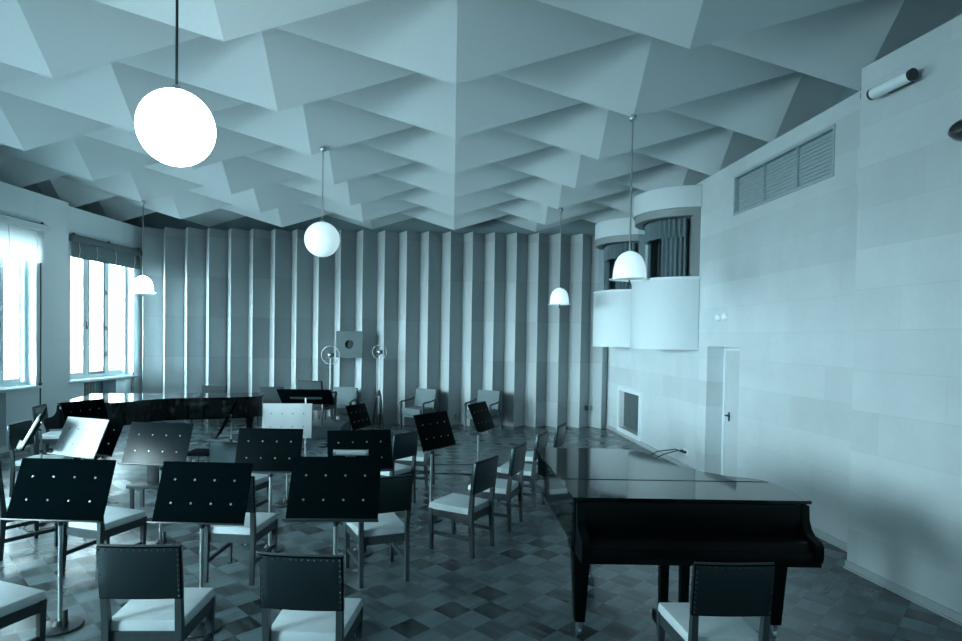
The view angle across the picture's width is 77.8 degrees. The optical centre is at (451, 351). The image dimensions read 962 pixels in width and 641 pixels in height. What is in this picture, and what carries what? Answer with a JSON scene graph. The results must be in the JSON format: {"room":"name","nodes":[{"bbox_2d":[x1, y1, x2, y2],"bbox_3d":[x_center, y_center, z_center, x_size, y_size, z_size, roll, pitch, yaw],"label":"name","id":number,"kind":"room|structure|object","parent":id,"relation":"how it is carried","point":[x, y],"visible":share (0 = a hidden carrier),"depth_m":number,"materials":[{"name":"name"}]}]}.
{"room":"music room","nodes":[
{"label":"music room","id":0,"kind":"room"},
{"bbox_2d":[0,181,68,453],"bbox_3d":[-7.498,-0.545,9.797,0.340,4.420,2.829,1,1,5],"label":"wall","id":1,"kind":"structure","parent":0,"point":[15,406],"depth_m":10.63,"materials":[{"name":"white paint"}]},
{"bbox_2d":[0,256,40,391],"bbox_3d":[-7.441,-0.643,9.574,0.305,2.612,1.800,1,1,5],"label":"window","id":2,"kind":"structure","parent":1,"relation":"in","point":[21,265],"depth_m":10.28,"materials":[{"name":"white paint"}]},
{"bbox_2d":[0,213,50,262],"bbox_3d":[-7.252,-1.884,9.492,0.150,0.718,2.100,1,1,5],"label":"window blind","id":3,"kind":"object","parent":1,"relation":"in","point":[21,239],"depth_m":9.97,"materials":[{"name":"white fabric"}]},
{"bbox_2d":[39,263,41,404],"bbox_3d":[-7.240,-0.441,10.465,0.058,3.290,0.056,1,1,5],"label":"blind cord","id":4,"kind":"object","parent":3,"relation":"hanging from","point":[40,382],"visible":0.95,"depth_m":10.47,"materials":[{"name":"white fabric"}]},
{"bbox_2d":[21,183,90,211],"bbox_3d":[-8.095,-3.593,5.224,0.200,2.300,18.200,1,1,0],"label":"wall","id":5,"kind":"structure","parent":0,"point":[33,187],"depth_m":11.49,"materials":[{"name":"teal paint"}]},
{"bbox_2d":[68,206,141,399],"bbox_3d":[-7.450,-0.606,12.555,0.340,4.420,2.724,1,1,6],"label":"wall","id":6,"kind":"structure","parent":0,"point":[83,223],"depth_m":13.05,"materials":[{"name":"white paint"}]},
{"bbox_2d":[84,382,95,395],"bbox_3d":[-7.508,1.052,12.195,0.100,0.800,0.490,1,1,6],"label":"radiator","id":7,"kind":"object","parent":6,"relation":"attached to","point":[89,388],"visible":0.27,"depth_m":12.23,"materials":[{"name":"grey metal"}]},
{"bbox_2d":[87,381,102,393],"bbox_3d":[-7.643,1.060,12.436,0.031,0.890,0.960,1,1,6],"label":"trim","id":8,"kind":"structure","parent":6,"relation":"attached to","point":[99,384],"depth_m":12.80,"materials":[{"name":"teal paint"}]},
{"bbox_2d":[68,248,136,383],"bbox_3d":[-7.385,-0.706,12.462,0.305,2.612,2.070,1,1,6],"label":"window","id":9,"kind":"structure","parent":6,"relation":"in","point":[85,310],"depth_m":12.69,"materials":[{"name":"white paint"}]},
{"bbox_2d":[131,372,134,392],"bbox_3d":[-7.182,0.704,13.388,0.025,0.471,0.105,1,1,6],"label":"blind cord","id":10,"kind":"object","parent":9,"relation":"hanging from","point":[133,372],"visible":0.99,"depth_m":13.39,"materials":[{"name":"grey plastic"}]},
{"bbox_2d":[69,233,142,269],"bbox_3d":[-7.182,-2.069,12.448,0.160,0.478,2.220,1,1,6],"label":"window blind","id":11,"kind":"object","parent":6,"relation":"in","point":[85,248],"depth_m":12.29,"materials":[{"name":"grey fabric"}]},
{"bbox_2d":[122,212,595,235],"bbox_3d":[-1.743,-3.692,14.072,12.900,2.300,0.200,1,1,0],"label":"wall","id":12,"kind":"structure","parent":0,"point":[157,220],"depth_m":13.99,"materials":[{"name":"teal paint"}]},
{"bbox_2d":[116,227,607,428],"bbox_3d":[-1.786,-0.534,13.742,11.980,4.400,0.600,1,1,0],"label":"wall","id":13,"kind":"structure","parent":0,"point":[456,315],"depth_m":13.61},
{"bbox_2d":[336,331,362,357],"bbox_3d":[-2.298,-0.154,13.386,0.596,0.596,0.130,1,1,0],"label":"loudspeaker","id":14,"kind":"object","parent":13,"relation":"attached to","point":[349,344],"visible":0.99,"depth_m":13.32,"materials":[{"name":"grey wood"}]},
{"bbox_2d":[0,0,961,231],"bbox_3d":[-1.875,-3.226,4.905,15.400,1.333,18.360,1,1,0],"label":"ceiling","id":15,"kind":"structure","parent":0,"point":[451,114],"depth_m":6.86,"materials":[{"name":"paint"}]},
{"bbox_2d":[130,200,154,295],"bbox_3d":[-5.691,-1.901,10.962,0.430,1.768,0.430,1,1,0],"label":"pendant lamp","id":16,"kind":"object","parent":15,"relation":"hanging from","point":[142,284],"visible":1,"depth_m":10.89,"materials":[{"name":"white"}]},
{"bbox_2d":[135,0,215,166],"bbox_3d":[-1.576,-1.896,3.409,0.424,1.650,0.424,1,1,0],"label":"globe pendant lamp","id":17,"kind":"object","parent":15,"relation":"hanging from","point":[175,127],"visible":1,"depth_m":3.29,"materials":[{"name":"white glass"}]},
{"bbox_2d":[304,146,339,256],"bbox_3d":[-1.720,-1.990,7.908,0.464,1.468,0.464,1,1,0],"label":"globe pendant lamp","id":18,"kind":"object","parent":15,"relation":"hanging from","point":[322,239],"visible":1,"depth_m":7.77,"materials":[{"name":"white glass"}]},
{"bbox_2d":[548,208,570,307],"bbox_3d":[2.012,-1.737,11.063,0.430,1.863,0.430,1,1,0],"label":"pendant lamp","id":19,"kind":"object","parent":15,"relation":"hanging from","point":[559,296],"visible":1,"depth_m":10.98,"materials":[{"name":"white glass"}]},
{"bbox_2d":[609,114,649,285],"bbox_3d":[1.946,-1.640,6.464,0.430,1.853,0.430,1,1,0],"label":"pendant lamp","id":20,"kind":"object","parent":15,"relation":"hanging from","point":[630,266],"visible":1,"depth_m":6.39,"materials":[{"name":"white glass"}]},
{"bbox_2d":[0,420,961,640],"bbox_3d":[-1.630,1.902,5.544,13.600,0.100,18.400,1,1,0],"label":"floor","id":21,"kind":"structure","parent":0,"point":[518,588],"depth_m":4.89,"materials":[{"name":"grey tile"}]},
{"bbox_2d":[0,581,46,640],"bbox_3d":[-2.735,1.441,3.410,0.450,0.885,0.532,1,1,20],"label":"chair","id":22,"kind":"object","parent":21,"relation":"on","point":[18,603],"visible":1,"depth_m":3.51,"materials":[{"name":"fabric"}]},
{"bbox_2d":[0,462,57,560],"bbox_3d":[-3.979,1.376,5.449,0.450,0.885,0.532,2,2,32],"label":"chair","id":23,"kind":"object","parent":21,"relation":"on","point":[4,502],"visible":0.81,"depth_m":5.26,"materials":[{"name":"wood"}]},
{"bbox_2d":[15,407,53,530],"bbox_3d":[-4.220,1.198,6.062,0.335,1.203,0.572,0,2,-33],"label":"music stand","id":24,"kind":"object","parent":21,"relation":"on","point":[43,525],"visible":0.62,"depth_m":6.03,"materials":[{"name":"black metal"}]},
{"bbox_2d":[21,414,40,448],"bbox_3d":[-4.264,0.803,6.021,0.160,0.281,0.473,0,2,-33],"label":"sheet music","id":25,"kind":"object","parent":24,"relation":"on","point":[37,419],"visible":1,"depth_m":5.86,"materials":[{"name":"white paper"}]},
{"bbox_2d":[7,420,71,497],"bbox_3d":[-5.082,1.317,7.330,0.532,0.885,0.450,1,1,-4],"label":"chair","id":26,"kind":"object","parent":21,"relation":"on","point":[18,431],"visible":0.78,"depth_m":7.20,"materials":[{"name":"leather"}]},
{"bbox_2d":[32,403,61,454],"bbox_3d":[-6.075,1.261,9.144,0.532,0.885,0.450,1,1,-14],"label":"chair","id":27,"kind":"object","parent":21,"relation":"on","point":[49,436],"visible":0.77,"depth_m":8.95,"materials":[{"name":"leather"}]},
{"bbox_2d":[0,458,116,636],"bbox_3d":[-2.602,1.300,3.996,0.660,1.142,0.322,1,1,2],"label":"music stand","id":28,"kind":"object","parent":21,"relation":"on","point":[61,491],"visible":0.97,"depth_m":3.96,"materials":[{"name":"black metal"}]},
{"bbox_2d":[47,417,108,458],"bbox_3d":[-3.765,1.247,6.068,0.585,1.120,0.330,1,1,20],"label":"music stand","id":29,"kind":"object","parent":21,"relation":"on","point":[79,437],"visible":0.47,"depth_m":6.02,"materials":[{"name":"black metal"}]},
{"bbox_2d":[60,398,108,458],"bbox_3d":[-4.410,1.182,7.141,0.314,1.182,0.572,1,1,20],"label":"music stand","id":30,"kind":"object","parent":21,"relation":"on","point":[95,407],"visible":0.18,"depth_m":7.13,"materials":[{"name":"black metal"}]},
{"bbox_2d":[63,506,146,580],"bbox_3d":[-2.968,1.401,5.044,0.450,0.885,0.532,1,1,17],"label":"chair","id":31,"kind":"object","parent":21,"relation":"on","point":[116,520],"visible":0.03,"depth_m":4.95,"materials":[{"name":"fabric"}]},
{"bbox_2d":[86,417,125,459],"bbox_3d":[-3.812,1.264,6.455,0.585,1.068,0.330,1,1,20],"label":"music stand","id":32,"kind":"object","parent":21,"relation":"on","point":[110,438],"visible":0.43,"depth_m":6.36,"materials":[{"name":"black metal"}]},
{"bbox_2d":[126,479,158,508],"bbox_3d":[-3.426,1.642,6.760,0.400,0.310,0.300,1,1,0],"label":"stool","id":33,"kind":"object","parent":21,"relation":"on","point":[141,484],"visible":0.48,"depth_m":6.65,"materials":[{"name":"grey wood"}]},
{"bbox_2d":[147,466,158,482],"bbox_3d":[-3.381,1.346,6.773,0.130,0.280,0.100,1,1,0],"label":"case","id":34,"kind":"object","parent":33,"relation":"on","point":[152,471],"visible":0.42,"depth_m":6.72,"materials":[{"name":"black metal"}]},
{"bbox_2d":[44,393,264,459],"bbox_3d":[-4.502,1.221,9.366,2.875,1.002,1.423,1,1,-14],"label":"grand piano","id":35,"kind":"object","parent":21,"relation":"on","point":[130,407],"visible":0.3,"depth_m":9.33,"materials":[{"name":"black paint"}]},
{"bbox_2d":[117,422,193,544],"bbox_3d":[-2.760,1.255,5.614,0.632,1.155,0.322,1,1,6],"label":"music stand","id":36,"kind":"object","parent":21,"relation":"on","point":[148,443],"visible":0.74,"depth_m":5.58,"materials":[{"name":"black metal"}]},
{"bbox_2d":[96,544,215,640],"bbox_3d":[-1.671,1.457,3.396,0.450,0.885,0.532,1,1,-2],"label":"chair","id":37,"kind":"object","parent":21,"relation":"on","point":[160,608],"visible":1,"depth_m":3.17,"materials":[{"name":"leather"}]},
{"bbox_2d":[187,448,209,461],"bbox_3d":[-3.304,1.544,7.888,0.320,0.460,0.300,1,1,0],"label":"stool","id":38,"kind":"object","parent":21,"relation":"on","point":[197,452],"visible":0.33,"depth_m":7.76,"materials":[{"name":"leather"}]},
{"bbox_2d":[146,461,252,637],"bbox_3d":[-1.667,1.319,4.010,0.625,1.132,0.322,1,1,2],"label":"music stand","id":39,"kind":"object","parent":21,"relation":"on","point":[203,494],"visible":0.81,"depth_m":3.97,"materials":[{"name":"black metal"}]},
{"bbox_2d":[190,385,228,426],"bbox_3d":[-5.321,1.198,13.075,0.642,0.862,0.667,1,1,-2],"label":"armchair","id":40,"kind":"object","parent":21,"relation":"on","point":[205,388],"visible":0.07,"depth_m":13.29,"materials":[{"name":"grey fabric"}]},
{"bbox_2d":[210,402,236,441],"bbox_3d":[-2.596,1.208,6.910,0.332,1.196,0.512,1,1,-14],"label":"music stand","id":41,"kind":"object","parent":21,"relation":"on","point":[217,433],"visible":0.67,"depth_m":6.86,"materials":[{"name":"black metal"}]},
{"bbox_2d":[209,440,268,512],"bbox_3d":[-2.294,1.379,6.452,0.450,0.885,0.532,1,1,15],"label":"chair","id":42,"kind":"object","parent":21,"relation":"on","point":[219,451],"visible":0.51,"depth_m":6.25,"materials":[{"name":"leather"}]},
{"bbox_2d":[204,476,277,585],"bbox_3d":[-1.770,1.421,4.977,0.450,0.885,0.532,1,1,5],"label":"chair","id":43,"kind":"object","parent":21,"relation":"on","point":[257,525],"visible":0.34,"depth_m":4.80,"materials":[{"name":"leather"}]},
{"bbox_2d":[253,387,283,427],"bbox_3d":[-3.967,1.222,12.925,0.642,0.862,0.667,1,1,-10],"label":"armchair","id":44,"kind":"object","parent":21,"relation":"on","point":[271,395],"visible":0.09,"depth_m":13.12,"materials":[{"name":"grey fabric"}]},
{"bbox_2d":[235,428,302,553],"bbox_3d":[-1.694,1.285,5.532,0.609,1.132,0.312,1,1,0],"label":"music stand","id":45,"kind":"object","parent":21,"relation":"on","point":[270,450],"visible":0.73,"depth_m":5.49,"materials":[{"name":"black metal"}]},
{"bbox_2d":[262,403,311,506],"bbox_3d":[-1.954,1.215,7.064,0.579,1.196,0.291,1,1,-8],"label":"music stand","id":46,"kind":"object","parent":21,"relation":"on","point":[275,415],"visible":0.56,"depth_m":7.02,"materials":[{"name":"black metal"}]},
{"bbox_2d":[277,389,334,456],"bbox_3d":[-2.329,1.170,9.482,0.840,1.165,0.446,1,1,-2],"label":"music stand","id":47,"kind":"object","parent":21,"relation":"on","point":[314,396],"visible":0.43,"depth_m":9.44,"materials":[{"name":"black metal"}]},
{"bbox_2d":[259,552,363,640],"bbox_3d":[-0.765,1.474,3.296,0.450,0.885,0.532,1,1,4],"label":"chair","id":48,"kind":"object","parent":21,"relation":"on","point":[308,589],"visible":1,"depth_m":3.06,"materials":[{"name":"leather"}]},
{"bbox_2d":[303,419,349,438],"bbox_3d":[-2.704,1.562,11.969,1.140,0.260,0.980,1,1,0],"label":"podium","id":49,"kind":"object","parent":21,"relation":"on","point":[318,431],"visible":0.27,"depth_m":11.50,"materials":[{"name":"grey wood"}]},
{"bbox_2d":[296,380,336,424],"bbox_3d":[-2.727,0.998,11.934,0.642,0.862,0.667,1,1,15],"label":"armchair","id":50,"kind":"object","parent":49,"relation":"on","point":[301,384],"visible":0.38,"depth_m":11.66,"materials":[{"name":"grey fabric"}]},
{"bbox_2d":[321,346,339,418],"bbox_3d":[-2.583,0.773,12.601,0.302,1.784,0.268,2,2,41],"label":"microphone","id":51,"kind":"object","parent":21,"relation":"on","point":[329,355],"visible":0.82,"depth_m":12.58,"materials":[{"name":"white paint"}]},
{"bbox_2d":[282,457,380,640],"bbox_3d":[-0.761,1.300,3.846,0.587,1.206,0.348,1,1,-2],"label":"music stand","id":52,"kind":"object","parent":21,"relation":"on","point":[337,490],"visible":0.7,"depth_m":3.81,"materials":[{"name":"black metal"}]},
{"bbox_2d":[333,449,368,456],"bbox_3d":[-0.670,0.675,3.942,0.230,0.051,0.043,1,1,-2],"label":"light","id":53,"kind":"object","parent":52,"relation":"on","point":[335,452],"visible":1,"depth_m":3.93,"materials":[{"name":"grey paint"}]},
{"bbox_2d":[323,387,358,428],"bbox_3d":[-2.433,1.242,13.125,0.642,0.862,0.667,1,1,8],"label":"armchair","id":54,"kind":"object","parent":21,"relation":"on","point":[346,396],"visible":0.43,"depth_m":13.30,"materials":[{"name":"white fabric"}]},
{"bbox_2d":[345,403,374,429],"bbox_3d":[-1.359,1.274,8.475,0.308,1.033,0.512,1,1,23],"label":"music stand","id":55,"kind":"object","parent":21,"relation":"on","point":[358,415],"visible":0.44,"depth_m":8.43,"materials":[{"name":"black metal"}]},
{"bbox_2d":[327,429,394,557],"bbox_3d":[-0.851,1.300,5.473,0.597,1.131,0.345,1,1,-14],"label":"music stand","id":56,"kind":"object","parent":21,"relation":"on","point":[378,443],"visible":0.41,"depth_m":5.48,"materials":[{"name":"black metal"}]},
{"bbox_2d":[344,474,412,588],"bbox_3d":[-0.622,1.438,4.998,0.450,0.885,0.532,0,1,-23],"label":"chair","id":57,"kind":"object","parent":21,"relation":"on","point":[395,492],"visible":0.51,"depth_m":4.84,"materials":[{"name":"leather"}]},
{"bbox_2d":[372,345,386,426],"bbox_3d":[-1.605,0.762,13.119,0.272,1.814,0.254,0,2,-39],"label":"microphone","id":58,"kind":"object","parent":21,"relation":"on","point":[379,352],"visible":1,"depth_m":13.11,"materials":[{"name":"white paint"}]},
{"bbox_2d":[380,431,417,503],"bbox_3d":[-0.733,1.389,7.134,0.532,0.885,0.450,2,2,36],"label":"chair","id":59,"kind":"object","parent":21,"relation":"on","point":[404,445],"visible":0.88,"depth_m":7.01,"materials":[{"name":"leather"}]},
{"bbox_2d":[395,450,434,491],"bbox_3d":[-0.486,1.374,7.969,0.532,0.885,0.450,1,1,12],"label":"chair","id":60,"kind":"object","parent":21,"relation":"on","point":[422,459],"visible":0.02,"depth_m":7.77,"materials":[{"name":"wood"}]},
{"bbox_2d":[399,388,437,428],"bbox_3d":[-0.717,1.270,13.069,0.642,0.862,0.667,2,2,32],"label":"armchair","id":61,"kind":"object","parent":21,"relation":"on","point":[425,400],"visible":0.88,"depth_m":13.11,"materials":[{"name":"grey fabric"}]},
{"bbox_2d":[413,411,459,522],"bbox_3d":[-0.213,1.264,6.530,0.318,1.174,0.572,2,2,38],"label":"music stand","id":62,"kind":"object","parent":21,"relation":"on","point":[434,429],"visible":0.89,"depth_m":6.50,"materials":[{"name":"black metal"}]},
{"bbox_2d":[415,473,471,474],"bbox_3d":[-0.215,1.795,8.751,1.624,0.014,0.092,1,1,4],"label":"cable","id":63,"kind":"object","parent":21,"relation":"on","point":[415,473],"visible":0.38,"depth_m":8.75,"materials":[{"name":"grey plastic"}]},
{"bbox_2d":[428,455,498,558],"bbox_3d":[0.117,1.434,5.678,0.532,0.885,0.450,2,2,32],"label":"chair","id":64,"kind":"object","parent":21,"relation":"on","point":[462,509],"visible":1,"depth_m":5.57,"materials":[{"name":"leather"}]},
{"bbox_2d":[428,464,501,465],"bbox_3d":[-0.077,1.783,9.382,1.901,0.014,0.054,1,1,0],"label":"cable","id":65,"kind":"object","parent":21,"relation":"on","point":[428,464],"visible":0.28,"depth_m":9.38,"materials":[{"name":"grey plastic"}]},
{"bbox_2d":[467,401,497,484],"bbox_3d":[0.377,1.266,8.151,0.325,1.118,0.586,2,1,27],"label":"music stand","id":66,"kind":"object","parent":21,"relation":"on","point":[482,419],"visible":0.7,"depth_m":8.13,"materials":[{"name":"black metal"}]},
{"bbox_2d":[464,390,501,433],"bbox_3d":[0.682,1.294,12.919,0.642,0.862,0.667,2,1,30],"label":"armchair","id":67,"kind":"object","parent":21,"relation":"on","point":[492,398],"visible":0.76,"depth_m":12.99,"materials":[{"name":"grey fabric"}]},
{"bbox_2d":[468,441,526,532],"bbox_3d":[0.496,1.424,6.414,0.532,0.885,0.450,1,1,24],"label":"chair","id":68,"kind":"object","parent":21,"relation":"on","point":[506,490],"visible":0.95,"depth_m":6.25,"materials":[{"name":"leather"}]},
{"bbox_2d":[496,430,547,509],"bbox_3d":[0.865,1.411,7.256,0.532,0.885,0.450,1,1,24],"label":"chair","id":69,"kind":"object","parent":21,"relation":"on","point":[530,473],"visible":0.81,"depth_m":7.06,"materials":[{"name":"leather"}]},
{"bbox_2d":[522,422,565,488],"bbox_3d":[1.232,1.400,8.003,0.532,0.885,0.450,1,1,24],"label":"chair","id":70,"kind":"object","parent":21,"relation":"on","point":[559,437],"visible":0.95,"depth_m":7.86,"materials":[{"name":"leather"}]},
{"bbox_2d":[650,449,679,454],"bbox_3d":[3.233,1.675,9.847,0.169,0.306,1.200,0,1,-31],"label":"cable","id":71,"kind":"object","parent":21,"relation":"on","point":[668,449],"visible":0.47,"depth_m":9.54,"materials":[{"name":"grey plastic"}]},
{"bbox_2d":[656,450,683,457],"bbox_3d":[3.225,1.679,9.663,0.207,0.306,1.081,0,2,-34],"label":"cable","id":72,"kind":"object","parent":21,"relation":"on","point":[675,450],"visible":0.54,"depth_m":9.35,"materials":[{"name":"grey plastic"}]},
{"bbox_2d":[535,447,823,637],"bbox_3d":[1.525,1.421,4.575,1.519,1.002,1.905,1,1,0],"label":"grand piano","id":73,"kind":"object","parent":21,"relation":"on","point":[612,506],"visible":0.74,"depth_m":3.77,"materials":[{"name":"black paint"}]},
{"bbox_2d":[656,562,775,640],"bbox_3d":[1.458,1.520,3.334,0.439,0.858,0.519,1,1,-2],"label":"chair","id":74,"kind":"object","parent":21,"relation":"on","point":[722,594],"visible":1,"depth_m":3.10,"materials":[{"name":"fabric"}]},
{"bbox_2d":[606,180,703,468],"bbox_3d":[3.817,-0.406,11.422,0.320,4.420,4.952,1,1,-2],"label":"wall","id":75,"kind":"structure","parent":0,"point":[668,380],"depth_m":10.34,"materials":[{"name":"white paint"}]},
{"bbox_2d":[593,217,645,346],"bbox_3d":[3.281,-1.331,12.072,0.785,2.475,1.544,1,1,0],"label":"booth","id":76,"kind":"object","parent":75,"relation":"attached to","point":[612,308],"visible":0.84,"depth_m":11.53,"materials":[{"name":"plaster"},{"name":"dark fabric curtain"}]},
{"bbox_2d":[604,243,635,289],"bbox_3d":[3.341,-1.668,12.066,0.481,0.900,1.115,1,1,0],"label":"curtain","id":77,"kind":"object","parent":76,"relation":"hanging from","point":[612,252],"visible":0.53,"depth_m":11.79,"materials":[{"name":"grey fabric"}]},
{"bbox_2d":[617,386,641,440],"bbox_3d":[3.600,1.236,12.128,0.035,0.960,1.420,1,1,-2],"label":"trim","id":78,"kind":"structure","parent":75,"relation":"attached to","point":[620,388],"depth_m":11.94,"materials":[{"name":"white paint"}]},
{"bbox_2d":[624,392,638,431],"bbox_3d":[3.709,1.232,12.131,0.046,0.750,1.208,1,1,-2],"label":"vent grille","id":79,"kind":"object","parent":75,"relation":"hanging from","point":[630,400],"visible":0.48,"depth_m":12.24,"materials":[{"name":"metal"}]},
{"bbox_2d":[630,185,701,349],"bbox_3d":[3.351,-1.278,9.713,0.785,2.475,1.544,1,1,0],"label":"balcony","id":80,"kind":"object","parent":75,"relation":"attached to","point":[664,310],"visible":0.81,"depth_m":9.09,"materials":[{"name":"plaster"},{"name":"dark fabric curtain"}]},
{"bbox_2d":[644,218,687,277],"bbox_3d":[3.410,-1.614,9.707,0.481,0.900,1.115,1,1,0],"label":"curtain","id":81,"kind":"object","parent":80,"relation":"hanging from","point":[667,240],"visible":0.83,"depth_m":9.33,"materials":[{"name":"grey fabric"}]},
{"bbox_2d":[685,219,687,275],"bbox_3d":[3.632,-1.621,9.705,0.036,0.880,1.000,1,1,0],"label":"curtain","id":82,"kind":"object","parent":80,"relation":"hanging from","point":[686,237],"depth_m":9.21,"materials":[{"name":"fabric"}]},
{"bbox_2d":[680,448,688,455],"bbox_3d":[3.648,1.579,9.345,0.075,0.100,0.200,1,1,-2],"label":"wall socket","id":83,"kind":"object","parent":75,"relation":"attached to","point":[686,451],"visible":0.94,"depth_m":9.30,"materials":[{"name":"white paint"}]},
{"bbox_2d":[606,424,846,551],"bbox_3d":[3.685,1.808,9.631,0.096,0.070,8.626,1,1,-2],"label":"baseboard","id":84,"kind":"structure","parent":75,"relation":"attached to","point":[640,443],"depth_m":9.45,"materials":[{"name":"grey paint"}]},
{"bbox_2d":[696,91,860,542],"bbox_3d":[3.965,-0.307,7.115,0.320,4.420,3.674,1,1,-2],"label":"wall","id":85,"kind":"structure","parent":0,"point":[782,270],"depth_m":6.73,"materials":[{"name":"white paint"}]},
{"bbox_2d":[714,313,720,321],"bbox_3d":[3.727,-0.476,8.376,0.050,0.130,0.130,1,1,-3],"label":"lamp","id":86,"kind":"object","parent":85,"relation":"attached to","point":[717,317],"visible":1,"depth_m":8.34,"materials":[{"name":"white paint"}]},
{"bbox_2d":[721,312,727,321],"bbox_3d":[3.736,-0.472,8.180,0.050,0.130,0.130,1,1,-3],"label":"lamp","id":87,"kind":"object","parent":85,"relation":"attached to","point":[724,316],"visible":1,"depth_m":8.15,"materials":[{"name":"white paint"}]},
{"bbox_2d":[721,347,739,476],"bbox_3d":[3.995,0.910,8.275,0.124,1.936,0.901,1,1,-2],"label":"door","id":88,"kind":"structure","parent":85,"relation":"in","point":[731,354],"depth_m":8.54,"materials":[{"name":"paint"}]},
{"bbox_2d":[733,124,835,215],"bbox_3d":[3.935,-2.061,7.017,0.220,0.530,1.980,1,1,-2],"label":"air vent","id":89,"kind":"object","parent":85,"relation":"in","point":[810,161],"visible":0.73,"depth_m":6.87,"materials":[{"name":"grey metal"}]},
{"bbox_2d":[767,4,961,143],"bbox_3d":[4.603,-3.396,5.224,0.200,2.300,18.200,1,1,0],"label":"wall","id":90,"kind":"structure","parent":0,"point":[846,92],"depth_m":6.78,"materials":[{"name":"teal paint"}]},
{"bbox_2d":[847,14,961,613],"bbox_3d":[4.032,-0.229,3.668,0.500,4.420,3.309,1,1,-8],"label":"wall","id":91,"kind":"structure","parent":0,"point":[905,506],"depth_m":4.72,"materials":[{"name":"white paint"}]},
{"bbox_2d":[866,68,918,99],"bbox_3d":[3.580,-2.158,4.819,0.138,0.096,0.395,1,1,-8],"label":"tube light","id":92,"kind":"object","parent":91,"relation":"attached to","point":[906,78],"visible":1,"depth_m":4.77,"materials":[{"name":"white"}]},
{"bbox_2d":[843,560,961,625],"bbox_3d":[3.732,1.942,3.680,0.036,0.070,3.309,1,1,-8],"label":"baseboard","id":93,"kind":"structure","parent":91,"relation":"attached to","point":[931,605],"depth_m":4.70,"materials":[{"name":"grey paint"}]},
{"bbox_2d":[947,119,961,141],"bbox_3d":[3.659,-1.599,4.246,0.120,0.174,0.300,1,1,-8],"label":"dome","id":94,"kind":"object","parent":91,"relation":"attached to","point":[955,131],"visible":1,"depth_m":4.27,"materials":[{"name":"black metal"}]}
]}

